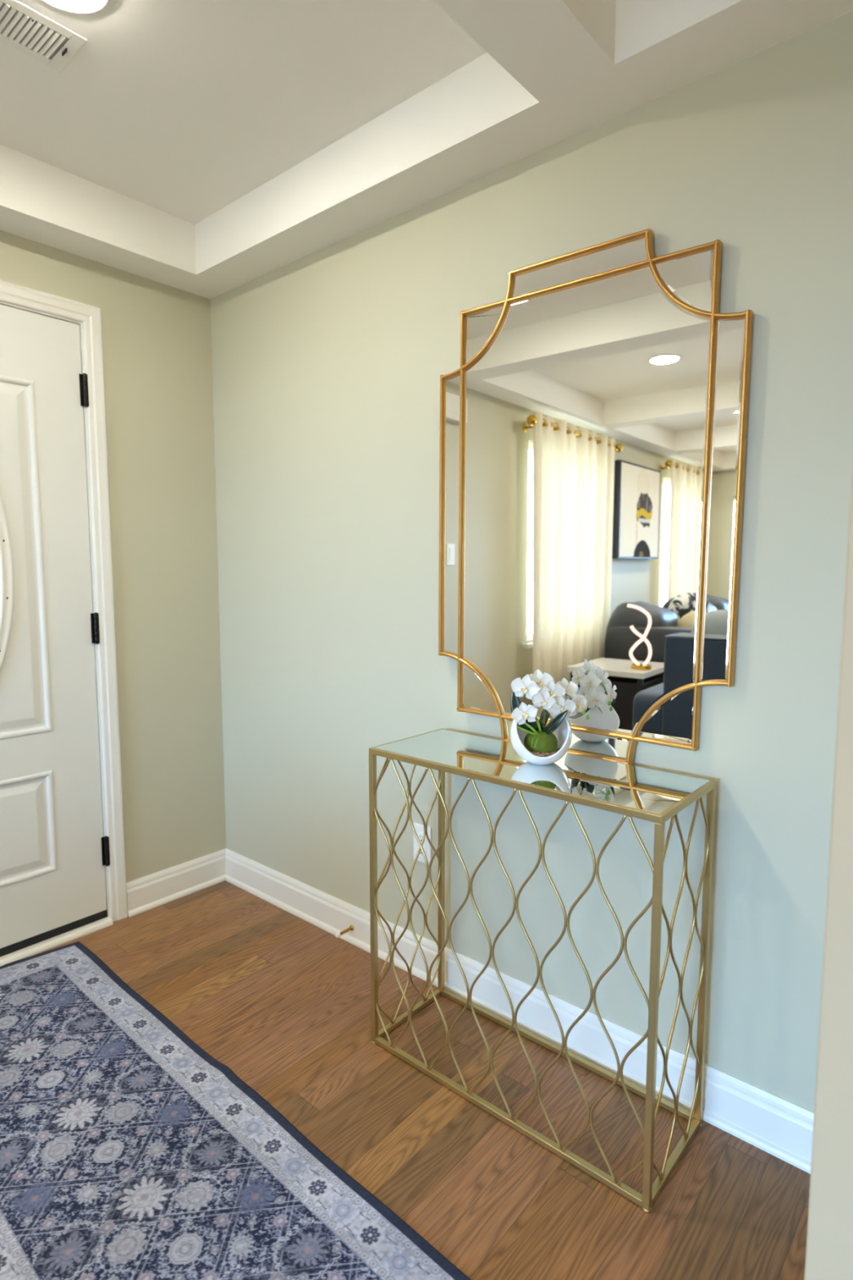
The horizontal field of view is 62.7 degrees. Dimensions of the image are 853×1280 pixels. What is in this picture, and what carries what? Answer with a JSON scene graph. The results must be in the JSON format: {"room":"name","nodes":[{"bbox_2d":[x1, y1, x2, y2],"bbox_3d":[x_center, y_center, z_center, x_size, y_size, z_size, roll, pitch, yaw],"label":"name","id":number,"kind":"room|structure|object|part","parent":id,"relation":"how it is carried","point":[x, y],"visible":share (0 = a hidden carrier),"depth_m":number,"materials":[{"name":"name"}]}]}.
{"room":"entryway","nodes":[
{"label":"entryway","id":0,"kind":"room"},
{"bbox_2d":[0,230,226,882],"bbox_3d":[-3.015,0.086,0.283,0.120,2.256,6.620,5,7,40],"label":"wall","id":1,"kind":"structure","parent":0,"point":[157,336],"depth_m":2.55,"materials":[{"name":"beige paint"}]},
{"bbox_2d":[0,304,110,956],"bbox_3d":[-1.437,0.009,2.055,0.062,2.021,0.924,5,7,40],"label":"door","id":2,"kind":"structure","parent":1,"relation":"in","point":[55,850],"depth_m":2.27,"materials":[{"name":"white paint"}]},
{"bbox_3d":[-1.426,-0.203,2.016,0.012,0.940,0.431,5,7,40],"label":"oval frame","id":3,"kind":"part","parent":2,"relation":"part of","materials":[{"name":"white paint"}]},
{"bbox_2d":[0,915,113,966],"bbox_3d":[-1.455,1.023,2.163,0.130,0.020,0.922,5,7,40],"label":"trim","id":4,"kind":"structure","parent":1,"relation":"attached to","point":[46,944],"depth_m":2.33,"materials":[{"name":"white paint"}]},
{"bbox_2d":[0,280,127,921],"bbox_3d":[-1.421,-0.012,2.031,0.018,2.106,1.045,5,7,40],"label":"trim","id":5,"kind":"structure","parent":1,"relation":"attached to","point":[90,316],"depth_m":2.38,"materials":[{"name":"white paint"}]},
{"bbox_2d":[126,848,226,917],"bbox_3d":[-0.941,0.921,2.681,0.024,0.120,0.421,5,7,40],"label":"baseboard","id":6,"kind":"structure","parent":1,"relation":"attached to","point":[145,893],"depth_m":2.66,"materials":[{"name":"white paint"}]},
{"bbox_2d":[34,880,810,1279],"bbox_3d":[-1.126,1.391,-1.140,5.000,0.060,6.740,5,7,40],"label":"floor","id":7,"kind":"structure","parent":0,"point":[273,996],"depth_m":1.59,"materials":[{"name":"brown wood"}]},
{"bbox_2d":[0,941,471,1279],"bbox_3d":[-0.483,1.113,1.326,2.454,0.006,0.623,5,8,42],"label":"runner rug","id":8,"kind":"object","parent":7,"relation":"on","point":[129,1151],"visible":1,"depth_m":1.46,"materials":[{"name":"blue fabric"}]},
{"bbox_2d":[368,728,715,1212],"bbox_3d":[0.237,0.682,1.679,0.767,0.794,0.295,5,7,40],"label":"console table","id":9,"kind":"object","parent":7,"relation":"on","point":[654,795],"visible":1,"depth_m":1.54,"materials":[{"name":"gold metal"}]},
{"bbox_3d":[-0.137,0.675,1.817,0.014,0.776,0.014,5,7,40],"label":"leg","id":10,"kind":"part","parent":9,"relation":"part of","materials":[{"name":"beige metal"}]},
{"bbox_3d":[-0.113,0.670,1.796,0.063,0.768,0.006,5,7,40],"label":"lattice rod","id":11,"kind":"part","parent":9,"relation":"part of","materials":[{"name":"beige metal"}]},
{"bbox_3d":[-0.113,0.665,1.845,0.006,0.768,0.069,5,7,40],"label":"lattice rod","id":12,"kind":"part","parent":9,"relation":"part of","materials":[{"name":"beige metal"}]},
{"bbox_3d":[-0.066,0.674,1.756,0.063,0.768,0.006,5,7,40],"label":"lattice rod","id":13,"kind":"part","parent":9,"relation":"part of","materials":[{"name":"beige metal"}]},
{"bbox_3d":[-0.069,0.660,1.896,0.006,0.768,0.069,5,7,40],"label":"lattice rod","id":14,"kind":"part","parent":9,"relation":"part of","materials":[{"name":"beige metal"}]},
{"bbox_3d":[-0.047,0.271,1.883,0.014,0.014,0.262,5,7,40],"label":"rail","id":15,"kind":"part","parent":9,"relation":"part of","materials":[{"name":"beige metal"}]},
{"bbox_3d":[-0.047,1.044,1.960,0.014,0.013,0.262,5,7,40],"label":"rail","id":16,"kind":"part","parent":9,"relation":"part of","materials":[{"name":"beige metal"}]},
{"bbox_3d":[-0.025,0.655,1.947,0.006,0.768,0.069,5,7,40],"label":"lattice rod","id":17,"kind":"part","parent":9,"relation":"part of","materials":[{"name":"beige metal"}]},
{"bbox_3d":[-0.018,0.678,1.716,0.063,0.768,0.006,5,7,40],"label":"lattice rod","id":18,"kind":"part","parent":9,"relation":"part of","materials":[{"name":"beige metal"}]},
{"bbox_3d":[0.019,0.650,1.998,0.006,0.768,0.069,5,7,40],"label":"lattice rod","id":19,"kind":"part","parent":9,"relation":"part of","materials":[{"name":"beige metal"}]},
{"bbox_3d":[0.029,0.682,1.675,0.063,0.768,0.006,5,7,40],"label":"lattice rod","id":20,"kind":"part","parent":9,"relation":"part of","materials":[{"name":"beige metal"}]},
{"bbox_3d":[0.043,0.654,2.026,0.014,0.776,0.014,5,7,40],"label":"leg","id":21,"kind":"part","parent":9,"relation":"part of","materials":[{"name":"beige metal"}]},
{"bbox_3d":[0.076,0.686,1.635,0.063,0.768,0.006,5,7,40],"label":"lattice rod","id":22,"kind":"part","parent":9,"relation":"part of","materials":[{"name":"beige metal"}]},
{"bbox_3d":[0.123,0.690,1.594,0.063,0.768,0.006,5,7,40],"label":"lattice rod","id":23,"kind":"part","parent":9,"relation":"part of","materials":[{"name":"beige metal"}]},
{"bbox_3d":[0.171,0.694,1.554,0.063,0.768,0.006,5,7,40],"label":"lattice rod","id":24,"kind":"part","parent":9,"relation":"part of","materials":[{"name":"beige metal"}]},
{"bbox_3d":[0.147,1.079,1.612,0.734,0.013,0.014,5,7,40],"label":"rail","id":25,"kind":"part","parent":9,"relation":"part of","materials":[{"name":"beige metal"}]},
{"bbox_3d":[0.147,0.305,1.536,0.763,0.014,0.014,5,7,40],"label":"rail","id":26,"kind":"part","parent":9,"relation":"part of","materials":[{"name":"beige metal"}]},
{"bbox_3d":[0.218,0.698,1.513,0.063,0.768,0.006,5,7,40],"label":"lattice rod","id":27,"kind":"part","parent":9,"relation":"part of","materials":[{"name":"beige metal"}]},
{"bbox_2d":[510,716,572,764],"bbox_3d":[0.268,0.225,1.645,0.143,0.122,0.130,0,6,3],"label":"bowl","id":28,"kind":"object","parent":9,"relation":"on","point":[536,742],"depth_m":1.61,"materials":[{"name":"white ceramic"}]},
{"bbox_2d":[374,728,710,813],"bbox_3d":[0.237,0.292,1.640,0.744,0.011,0.272,5,7,40],"label":"tabletop","id":29,"kind":"object","parent":9,"relation":"attached to","point":[612,786],"depth_m":1.55,"materials":[{"name":"clear glass"}]},
{"bbox_2d":[510,669,589,764],"bbox_3d":[0.288,0.178,1.640,0.186,0.216,0.129,0,6,0],"label":"potted orchid","id":30,"kind":"object","parent":9,"relation":"on","point":[536,742],"visible":1,"depth_m":1.61,"materials":[{"name":"white plant"}]},
{"bbox_3d":[0.253,0.166,1.639,0.051,0.117,0.012,1,6,9],"label":"stem","id":31,"kind":"part","parent":30,"relation":"part of","materials":[{"name":"green plant"}]},
{"bbox_3d":[0.309,0.174,1.643,0.087,0.102,0.012,0,6,2],"label":"stem","id":32,"kind":"part","parent":30,"relation":"part of","materials":[{"name":"plant"}]},
{"bbox_3d":[0.265,0.702,1.473,0.063,0.768,0.006,5,7,40],"label":"lattice rod","id":33,"kind":"part","parent":9,"relation":"part of","materials":[{"name":"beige metal"}]},
{"bbox_3d":[0.327,1.058,1.821,0.734,0.013,0.014,5,7,40],"label":"rail","id":34,"kind":"part","parent":9,"relation":"part of","materials":[{"name":"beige metal"}]},
{"bbox_3d":[0.327,0.285,1.745,0.763,0.014,0.014,5,7,40],"label":"rail","id":35,"kind":"part","parent":9,"relation":"part of","materials":[{"name":"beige metal"}]},
{"bbox_3d":[0.312,0.706,1.433,0.063,0.768,0.006,5,7,40],"label":"lattice rod","id":36,"kind":"part","parent":9,"relation":"part of","materials":[{"name":"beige metal"}]},
{"bbox_3d":[0.360,0.710,1.392,0.063,0.768,0.006,5,7,40],"label":"lattice rod","id":37,"kind":"part","parent":9,"relation":"part of","materials":[{"name":"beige metal"}]},
{"bbox_3d":[0.407,0.714,1.352,0.063,0.768,0.006,5,7,40],"label":"lattice rod","id":38,"kind":"part","parent":9,"relation":"part of","materials":[{"name":"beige metal"}]},
{"bbox_3d":[0.431,0.723,1.332,0.014,0.776,0.014,5,7,40],"label":"leg","id":39,"kind":"part","parent":9,"relation":"part of","materials":[{"name":"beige metal"}]},
{"bbox_3d":[0.455,0.714,1.359,0.006,0.768,0.069,5,7,40],"label":"lattice rod","id":40,"kind":"part","parent":9,"relation":"part of","materials":[{"name":"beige metal"}]},
{"bbox_3d":[0.499,0.709,1.410,0.006,0.768,0.069,5,7,40],"label":"lattice rod","id":41,"kind":"part","parent":9,"relation":"part of","materials":[{"name":"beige metal"}]},
{"bbox_3d":[0.521,1.092,1.474,0.014,0.013,0.262,5,7,40],"label":"rail","id":42,"kind":"part","parent":9,"relation":"part of","materials":[{"name":"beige metal"}]},
{"bbox_3d":[0.521,0.319,1.397,0.014,0.014,0.262,5,7,40],"label":"rail","id":43,"kind":"part","parent":9,"relation":"part of","materials":[{"name":"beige metal"}]},
{"bbox_3d":[0.543,0.704,1.461,0.006,0.768,0.069,5,7,40],"label":"lattice rod","id":44,"kind":"part","parent":9,"relation":"part of","materials":[{"name":"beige metal"}]},
{"bbox_3d":[0.588,0.698,1.512,0.006,0.768,0.069,5,7,40],"label":"lattice rod","id":45,"kind":"part","parent":9,"relation":"part of","materials":[{"name":"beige metal"}]},
{"bbox_3d":[0.611,0.702,1.541,0.014,0.776,0.014,5,7,40],"label":"leg","id":46,"kind":"part","parent":9,"relation":"part of","materials":[{"name":"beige metal"}]},
{"bbox_2d":[0,0,852,299],"bbox_3d":[-1.126,-0.965,-1.373,5.000,0.163,6.740,5,7,40],"label":"ceiling","id":47,"kind":"structure","parent":0,"point":[206,148],"depth_m":1.71,"materials":[{"name":"paint"}]},
{"bbox_2d":[0,0,87,71],"bbox_3d":[-0.910,-1.326,1.495,0.152,0.010,0.302,5,7,40],"label":"ceiling vent","id":48,"kind":"object","parent":47,"relation":"in","point":[28,31],"visible":1,"depth_m":1.55,"materials":[{"name":"white plastic"}]},
{"bbox_3d":[-0.821,-1.334,1.589,0.024,0.007,0.002,5,7,40],"label":"lever","id":49,"kind":"part","parent":48,"relation":"part of","materials":[{"name":"black metal"}]},
{"bbox_2d":[42,0,109,13],"bbox_3d":[-0.725,-1.315,1.399,0.172,0.014,0.172,5,7,40],"label":"recessed light","id":50,"kind":"object","parent":47,"relation":"in","point":[77,6],"visible":1,"depth_m":1.45,"materials":[{"name":"white plastic"}]},
{"bbox_2d":[209,10,852,1111],"bbox_3d":[1.031,-0.009,1.244,5.000,2.256,0.120,5,7,40],"label":"wall","id":51,"kind":"structure","parent":0,"point":[328,364],"depth_m":1.78,"materials":[{"name":"beige paint"}]},
{"bbox_2d":[335,924,354,937],"bbox_3d":[-0.273,0.967,2.321,0.019,0.019,0.071,5,7,40],"label":"door stop","id":52,"kind":"object","parent":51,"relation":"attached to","point":[351,927],"visible":1,"depth_m":2.32,"materials":[{"name":"gold metal"}]},
{"bbox_2d":[413,822,431,864],"bbox_3d":[-0.013,0.617,2.123,0.070,0.117,0.008,5,7,40],"label":"wall outlet","id":53,"kind":"object","parent":51,"relation":"attached to","point":[419,828],"visible":0.66,"depth_m":2.12,"materials":[{"name":"white plastic"}]},
{"bbox_2d":[417,831,426,843],"bbox_3d":[-0.014,0.598,2.120,0.034,0.029,0.003,5,7,41],"label":"receptacle","id":54,"kind":"object","parent":53,"relation":"attached to","point":[420,834],"depth_m":2.12,"materials":[{"name":"white plastic"}]},
{"bbox_2d":[417,844,426,855],"bbox_3d":[-0.014,0.637,2.124,0.034,0.029,0.003,5,7,41],"label":"receptacle","id":55,"kind":"object","parent":53,"relation":"attached to","point":[424,846],"depth_m":2.12,"materials":[{"name":"white plastic"}]},
{"bbox_2d":[225,848,813,1173],"bbox_3d":[0.022,0.977,2.119,2.222,0.120,0.024,5,7,40],"label":"baseboard","id":56,"kind":"structure","parent":51,"relation":"attached to","point":[774,1124],"depth_m":1.83,"materials":[{"name":"white paint"}]},
{"bbox_2d":[438,228,753,764],"bbox_3d":[0.346,-0.309,1.696,0.792,1.195,0.023,5,8,39],"label":"wall mirror","id":57,"kind":"object","parent":51,"relation":"attached to","point":[593,415],"visible":0.98,"depth_m":1.64,"materials":[{"name":"gold metal"}]},
{"bbox_3d":[0.071,-0.335,1.921,0.068,0.774,0.005,5,8,39],"label":"mirror panel","id":58,"kind":"part","parent":57,"relation":"part of","materials":[{"name":"silver metal"}]},
{"bbox_3d":[0.149,0.127,1.905,0.138,0.141,0.005,5,8,39],"label":"mirror panel","id":59,"kind":"part","parent":57,"relation":"part of","materials":[{"name":"silver metal"}]},
{"bbox_3d":[0.153,-0.782,1.807,0.138,0.141,0.005,5,8,39],"label":"mirror panel","id":60,"kind":"part","parent":57,"relation":"part of","materials":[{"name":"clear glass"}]},
{"bbox_3d":[0.345,0.247,1.757,0.368,0.064,0.005,5,8,39],"label":"mirror panel","id":61,"kind":"part","parent":57,"relation":"part of","materials":[{"name":"clear glass"}]},
{"bbox_3d":[0.349,-0.866,1.637,0.368,0.064,0.005,5,8,39],"label":"mirror panel","id":62,"kind":"part","parent":57,"relation":"part of","materials":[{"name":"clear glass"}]},
{"bbox_3d":[0.347,-0.309,1.697,0.645,1.056,0.006,5,8,39],"label":"mirror panel","id":63,"kind":"part","parent":57,"relation":"part of","materials":[{"name":"silver metal"}]},
{"bbox_3d":[0.541,0.163,1.587,0.138,0.141,0.005,5,8,39],"label":"mirror panel","id":64,"kind":"part","parent":57,"relation":"part of","materials":[{"name":"clear glass"}]},
{"bbox_3d":[0.544,-0.746,1.488,0.138,0.141,0.005,5,8,39],"label":"mirror panel","id":65,"kind":"part","parent":57,"relation":"part of","materials":[{"name":"silver metal"}]},
{"bbox_3d":[0.622,-0.284,1.473,0.068,0.774,0.005,5,8,39],"label":"mirror panel","id":66,"kind":"part","parent":57,"relation":"part of","materials":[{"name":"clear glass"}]},
{"bbox_2d":[804,457,852,1279],"bbox_3d":[0.937,0.024,0.919,0.600,2.256,0.500,5,7,40],"label":"wall","id":67,"kind":"structure","parent":0,"point":[829,1237],"depth_m":0.96,"materials":[{"name":"beige paint"}]}
]}

